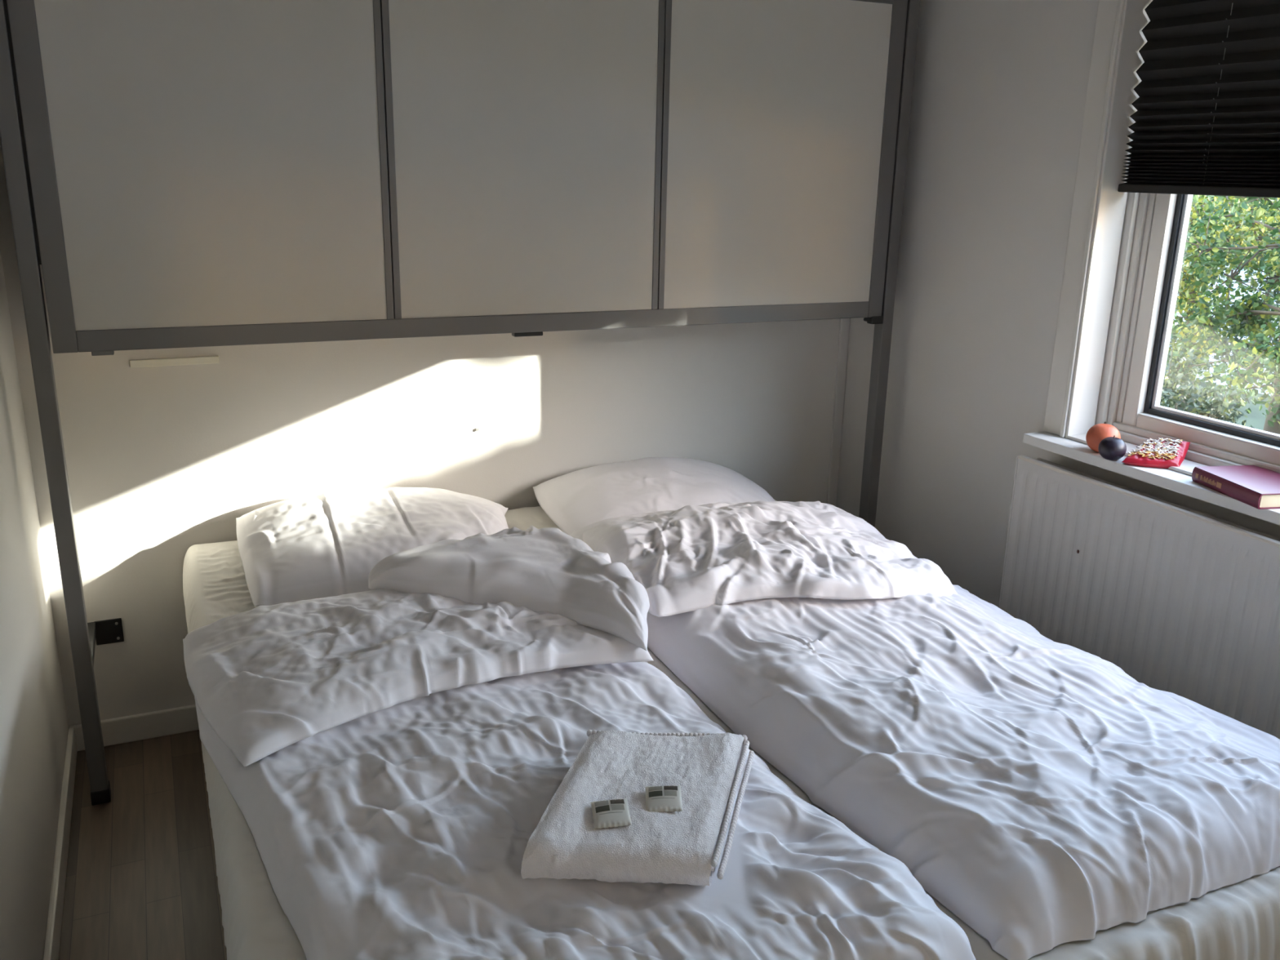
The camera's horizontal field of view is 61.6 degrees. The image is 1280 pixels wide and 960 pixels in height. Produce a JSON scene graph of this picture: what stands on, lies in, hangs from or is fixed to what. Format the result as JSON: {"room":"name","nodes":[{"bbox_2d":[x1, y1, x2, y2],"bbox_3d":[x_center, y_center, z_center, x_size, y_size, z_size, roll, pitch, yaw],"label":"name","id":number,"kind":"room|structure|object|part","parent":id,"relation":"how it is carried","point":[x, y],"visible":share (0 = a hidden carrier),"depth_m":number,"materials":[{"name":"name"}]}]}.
{"room":"bedroom","nodes":[
{"label":"bedroom","id":0,"kind":"room"},
{"bbox_2d":[0,248,68,959],"bbox_3d":[-0.581,0.092,0.486,0.120,2.420,4.288,-6,18,-24],"label":"wall","id":1,"kind":"structure","parent":0,"point":[34,725],"depth_m":2.08,"materials":[{"name":"white paint"}]},
{"bbox_2d":[43,727,77,959],"bbox_3d":[-0.562,1.202,0.879,0.013,0.070,4.174,-6,18,-24],"label":"baseboard","id":2,"kind":"structure","parent":1,"relation":"attached to","point":[51,949],"depth_m":2.22,"materials":[{"name":"white paint"}]},
{"bbox_2d":[58,729,226,959],"bbox_3d":[0.539,1.160,1.408,2.691,0.100,4.408,-6,18,-24],"label":"floor","id":3,"kind":"structure","parent":0,"point":[141,881],"depth_m":2.29,"materials":[{"name":"laminate"}]},
{"bbox_2d":[0,0,920,804],"bbox_3d":[-0.322,-0.339,2.771,2.167,1.980,0.291,-6,18,-24],"label":"metal frame","id":4,"kind":"object","parent":3,"relation":"on","point":[179,173],"visible":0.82,"depth_m":2.44,"materials":[{"name":"grey metal"}]},
{"bbox_3d":[-1.184,-0.679,2.114,0.046,0.860,0.030,-6,18,-24],"label":"rail","id":5,"kind":"part","parent":4,"relation":"part of","materials":[{"name":"grey metal"}]},
{"bbox_3d":[-1.239,-0.214,2.234,0.036,1.958,0.040,-6,18,-24],"label":"post","id":6,"kind":"part","parent":4,"relation":"part of","materials":[{"name":"grey metal"}]},
{"bbox_3d":[-1.306,0.393,2.550,0.020,0.020,0.248,-6,18,-24],"label":"wall arm","id":7,"kind":"part","parent":4,"relation":"part of","materials":[{"name":"grey metal"}]},
{"bbox_3d":[-1.323,0.378,2.677,0.062,0.063,0.006,-6,18,-24],"label":"wall plate","id":8,"kind":"part","parent":4,"relation":"part of","materials":[{"name":"black plastic"}]},
{"bbox_3d":[-0.870,-0.711,2.248,0.640,0.770,0.012,-6,18,-24],"label":"panel","id":9,"kind":"part","parent":4,"relation":"part of","materials":[{"name":"beige laminate"}]},
{"bbox_3d":[-0.267,-0.387,2.637,1.988,0.045,0.030,-6,18,-24],"label":"rail","id":10,"kind":"part","parent":4,"relation":"part of","materials":[{"name":"grey metal"}]},
{"bbox_3d":[-0.256,-0.777,2.518,0.640,0.770,0.012,-6,18,-24],"label":"panel","id":11,"kind":"part","parent":4,"relation":"part of","materials":[{"name":"beige laminate"}]},
{"bbox_3d":[0.357,-0.843,2.789,0.640,0.770,0.012,-6,18,-24],"label":"panel","id":12,"kind":"part","parent":4,"relation":"part of","materials":[{"name":"beige laminate"}]},
{"bbox_3d":[-0.250,-1.169,2.409,1.988,0.045,0.030,-6,18,-24],"label":"rail","id":13,"kind":"part","parent":4,"relation":"part of","materials":[{"name":"grey metal"}]},
{"bbox_3d":[0.668,-0.877,2.932,0.046,0.860,0.030,-6,18,-24],"label":"rail","id":14,"kind":"part","parent":4,"relation":"part of","materials":[{"name":"grey metal"}]},
{"bbox_3d":[0.698,-0.421,3.089,0.035,1.958,0.040,-6,18,-24],"label":"post","id":15,"kind":"part","parent":4,"relation":"part of","materials":[{"name":"grey metal"}]},
{"bbox_2d":[182,499,1279,959],"bbox_3d":[0.009,0.592,2.199,1.647,0.526,2.043,-6,18,-24],"label":"mattress","id":16,"kind":"object","parent":3,"relation":"on","point":[1240,921],"visible":0.07,"depth_m":1.45,"materials":[{"name":"white fabric"}]},
{"bbox_2d":[235,487,508,606],"bbox_3d":[-0.609,0.121,2.613,0.708,0.116,0.567,-6,18,-24],"label":"pillow","id":17,"kind":"object","parent":16,"relation":"on","point":[306,547],"visible":0.86,"depth_m":2.51,"materials":[{"name":"white fabric"}]},
{"bbox_2d":[182,525,976,959],"bbox_3d":[-0.243,0.365,1.707,0.862,0.190,1.380,-6,18,-24],"label":"duvet","id":18,"kind":"object","parent":16,"relation":"on","point":[391,755],"visible":0.97,"depth_m":1.56,"materials":[{"name":"white fabric"}]},
{"bbox_2d":[520,729,754,885],"bbox_3d":[0.013,0.443,1.473,0.250,0.062,0.362,5,17,11],"label":"towel","id":19,"kind":"object","parent":18,"relation":"on","point":[685,846],"visible":0.94,"depth_m":1.41,"materials":[{"name":"white fabric"}]},
{"bbox_2d":[591,798,631,829],"bbox_3d":[-0.038,0.434,1.402,0.048,0.010,0.055,-1,16,-8],"label":"sachet","id":20,"kind":"object","parent":19,"relation":"on","point":[610,813],"visible":1,"depth_m":1.40,"materials":[{"name":"white plastic"}]},
{"bbox_2d":[644,785,682,812],"bbox_3d":[0.032,0.425,1.434,0.048,0.010,0.055,1,16,-1],"label":"sachet","id":21,"kind":"object","parent":19,"relation":"on","point":[664,798],"visible":1,"depth_m":1.43,"materials":[{"name":"white plastic"}]},
{"bbox_2d":[533,457,775,534],"bbox_3d":[0.059,0.027,2.942,0.651,0.110,0.508,-6,18,-24],"label":"pillow","id":22,"kind":"object","parent":16,"relation":"on","point":[575,500],"visible":0.75,"depth_m":2.87,"materials":[{"name":"white fabric"}]},
{"bbox_2d":[568,500,1279,959],"bbox_3d":[0.448,0.267,2.127,0.825,0.171,1.625,-6,18,-24],"label":"duvet","id":23,"kind":"object","parent":16,"relation":"on","point":[1046,796],"visible":0.98,"depth_m":1.71,"materials":[{"name":"white fabric"}]},
{"bbox_2d":[0,140,839,726],"bbox_3d":[-0.321,-0.613,2.925,2.691,2.420,0.120,-6,18,-24],"label":"wall","id":24,"kind":"structure","parent":0,"point":[162,462],"depth_m":2.79,"materials":[{"name":"white paint"}]},
{"bbox_2d":[68,704,199,751],"bbox_3d":[-0.406,0.542,3.156,2.257,0.070,0.014,-6,18,-24],"label":"baseboard","id":25,"kind":"structure","parent":24,"relation":"attached to","point":[126,729],"depth_m":2.77,"materials":[{"name":"white paint"}]},
{"bbox_2d":[129,355,219,367],"bbox_3d":[-1.114,-0.284,2.575,0.197,0.018,0.008,-6,18,-24],"label":"batten","id":26,"kind":"object","parent":24,"relation":"attached to","point":[206,359],"visible":1,"depth_m":2.57,"materials":[{"name":"white"}]},
{"bbox_2d":[826,318,850,506],"bbox_3d":[0.643,-0.730,3.272,0.033,2.350,0.010,-6,18,-24],"label":"trim","id":27,"kind":"structure","parent":24,"relation":"attached to","point":[844,328],"depth_m":3.41,"materials":[{"name":"white paint"}]},
{"bbox_2d":[835,0,1279,606],"bbox_3d":[1.633,-0.145,1.464,0.200,2.420,4.288,-6,18,-24],"label":"wall","id":28,"kind":"structure","parent":0,"point":[1000,86],"depth_m":2.83,"materials":[{"name":"white paint"}]},
{"bbox_2d":[1043,0,1124,437],"bbox_3d":[1.351,-0.558,1.729,0.018,1.367,1.664,-6,18,-24],"label":"trim","id":29,"kind":"structure","parent":28,"relation":"attached to","point":[1109,12],"depth_m":2.46,"materials":[{"name":"white paint"}]},
{"bbox_2d":[997,455,1279,739],"bbox_3d":[1.283,0.526,2.038,0.106,0.795,1.603,-6,18,-24],"label":"radiator","id":30,"kind":"object","parent":28,"relation":"attached to","point":[1184,600],"visible":0.58,"depth_m":2.29,"materials":[{"name":"white metal"}]},
{"bbox_3d":[1.270,0.447,2.027,0.055,0.613,1.558,-6,18,-24],"label":"panel","id":31,"kind":"part","parent":30,"relation":"part of","materials":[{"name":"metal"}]},
{"bbox_2d":[1022,0,1279,524],"bbox_3d":[1.407,-0.516,1.757,0.245,1.322,1.682,-6,18,-24],"label":"window","id":32,"kind":"structure","parent":28,"relation":"in","point":[1138,242],"depth_m":2.45,"materials":[{"name":"white"}]},
{"bbox_2d":[1085,422,1120,452],"bbox_3d":[1.057,-0.098,2.451,0.073,0.070,0.073,-6,18,-24],"label":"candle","id":33,"kind":"object","parent":32,"relation":"on","point":[1097,433],"visible":0.66,"depth_m":2.43,"materials":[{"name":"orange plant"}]},
{"bbox_2d":[1097,435,1126,460],"bbox_3d":[1.051,-0.072,2.389,0.058,0.056,0.058,-6,18,-24],"label":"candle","id":34,"kind":"object","parent":32,"relation":"on","point":[1110,448],"visible":1,"depth_m":2.37,"materials":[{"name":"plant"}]},
{"bbox_3d":[1.368,0.110,1.928,0.190,0.024,1.682,-6,18,-24],"label":"sill","id":35,"kind":"part","parent":32,"relation":"part of","materials":[{"name":"white paint"}]},
{"bbox_2d":[1121,437,1190,468],"bbox_3d":[1.143,-0.062,2.366,0.107,0.050,0.154,15,21,39],"label":"snack bag","id":36,"kind":"object","parent":32,"relation":"on","point":[1166,453],"visible":1,"depth_m":2.34,"materials":[{"name":"red plastic"}]},
{"bbox_2d":[1117,0,1279,197],"bbox_3d":[1.409,-0.800,1.684,0.034,0.717,1.494,-6,18,-24],"label":"blind","id":37,"kind":"object","parent":32,"relation":"attached to","point":[1206,117],"visible":1,"depth_m":2.22,"materials":[{"name":"black fabric"}]},
{"bbox_3d":[1.402,-0.465,1.782,0.030,0.018,1.494,-6,18,-24],"label":"rail","id":38,"kind":"part","parent":37,"relation":"part of","materials":[{"name":"black metal"}]},
{"bbox_3d":[1.181,-0.929,2.155,0.013,0.659,0.002,-6,18,-24],"label":"cord","id":39,"kind":"part","parent":37,"relation":"part of","materials":[{"name":"grey fabric"}]},
{"bbox_3d":[1.477,-0.525,1.797,0.063,1.203,1.398,-6,18,-24],"label":"sash","id":40,"kind":"part","parent":32,"relation":"part of","materials":[{"name":"white wood"}]},
{"bbox_2d":[1191,465,1279,509],"bbox_3d":[1.237,0.012,2.153,0.151,0.031,0.195,-2,16,-9],"label":"book","id":41,"kind":"object","parent":32,"relation":"on","point":[1255,486],"visible":1,"depth_m":2.14,"materials":[{"name":"red paper"}]},
{"label":"outside","id":42,"kind":"structure","parent":0,"visible":0},
{"bbox_2d":[1160,379,1269,430],"bbox_3d":[3.572,0.311,5.796,6.526,0.100,26.000,-6,18,-24],"label":"ground","id":43,"kind":"structure","parent":42,"point":[1255,419],"depth_m":8.68,"materials":[{"name":"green plant"}]},
{"bbox_2d":[1160,346,1254,428],"bbox_3d":[2.770,-0.159,5.367,0.963,1.016,2.184,-6,18,-24],"label":"bush","id":44,"kind":"object","parent":43,"relation":"on","point":[1217,410],"visible":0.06,"depth_m":5.26,"materials":[{"name":"green plant"}]},
{"bbox_2d":[1164,195,1279,434],"bbox_3d":[3.517,-1.041,5.614,1.510,2.607,1.770,-7,18,-26],"label":"tree","id":45,"kind":"object","parent":43,"relation":"on","point":[1254,312],"visible":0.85,"depth_m":5.97,"materials":[{"name":"green plant"}]},
{"bbox_2d":[1164,195,1279,413],"bbox_3d":[4.241,-1.583,7.889,1.508,2.409,2.438,-6,18,-24],"label":"tree","id":46,"kind":"object","parent":43,"relation":"on","point":[1238,233],"visible":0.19,"depth_m":7.85,"materials":[{"name":"green plant"}]},
{"bbox_2d":[1168,198,1279,383],"bbox_3d":[5.889,-1.459,9.695,1.615,2.023,3.215,-6,18,-24],"label":"bush","id":47,"kind":"object","parent":43,"relation":"on","point":[1227,353],"visible":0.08,"depth_m":9.80,"materials":[{"name":"green plant"}]},
{"bbox_2d":[1182,195,1277,266],"bbox_3d":[17.191,-6.389,16.823,3.556,7.748,54.500,-6,18,-24],"label":"hedge","id":48,"kind":"object","parent":43,"relation":"on","point":[1249,203],"visible":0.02,"depth_m":23.71,"materials":[{"name":"green plant"}]},
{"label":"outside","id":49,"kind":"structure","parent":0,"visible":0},
{"bbox_2d":[1168,262,1279,395],"bbox_3d":[26.041,-4.846,25.209,51.000,0.110,100.000,-6,18,-24],"label":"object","id":50,"kind":"structure","parent":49,"point":[1242,273],"depth_m":16.59,"materials":[{"name":"white"}]}
]}

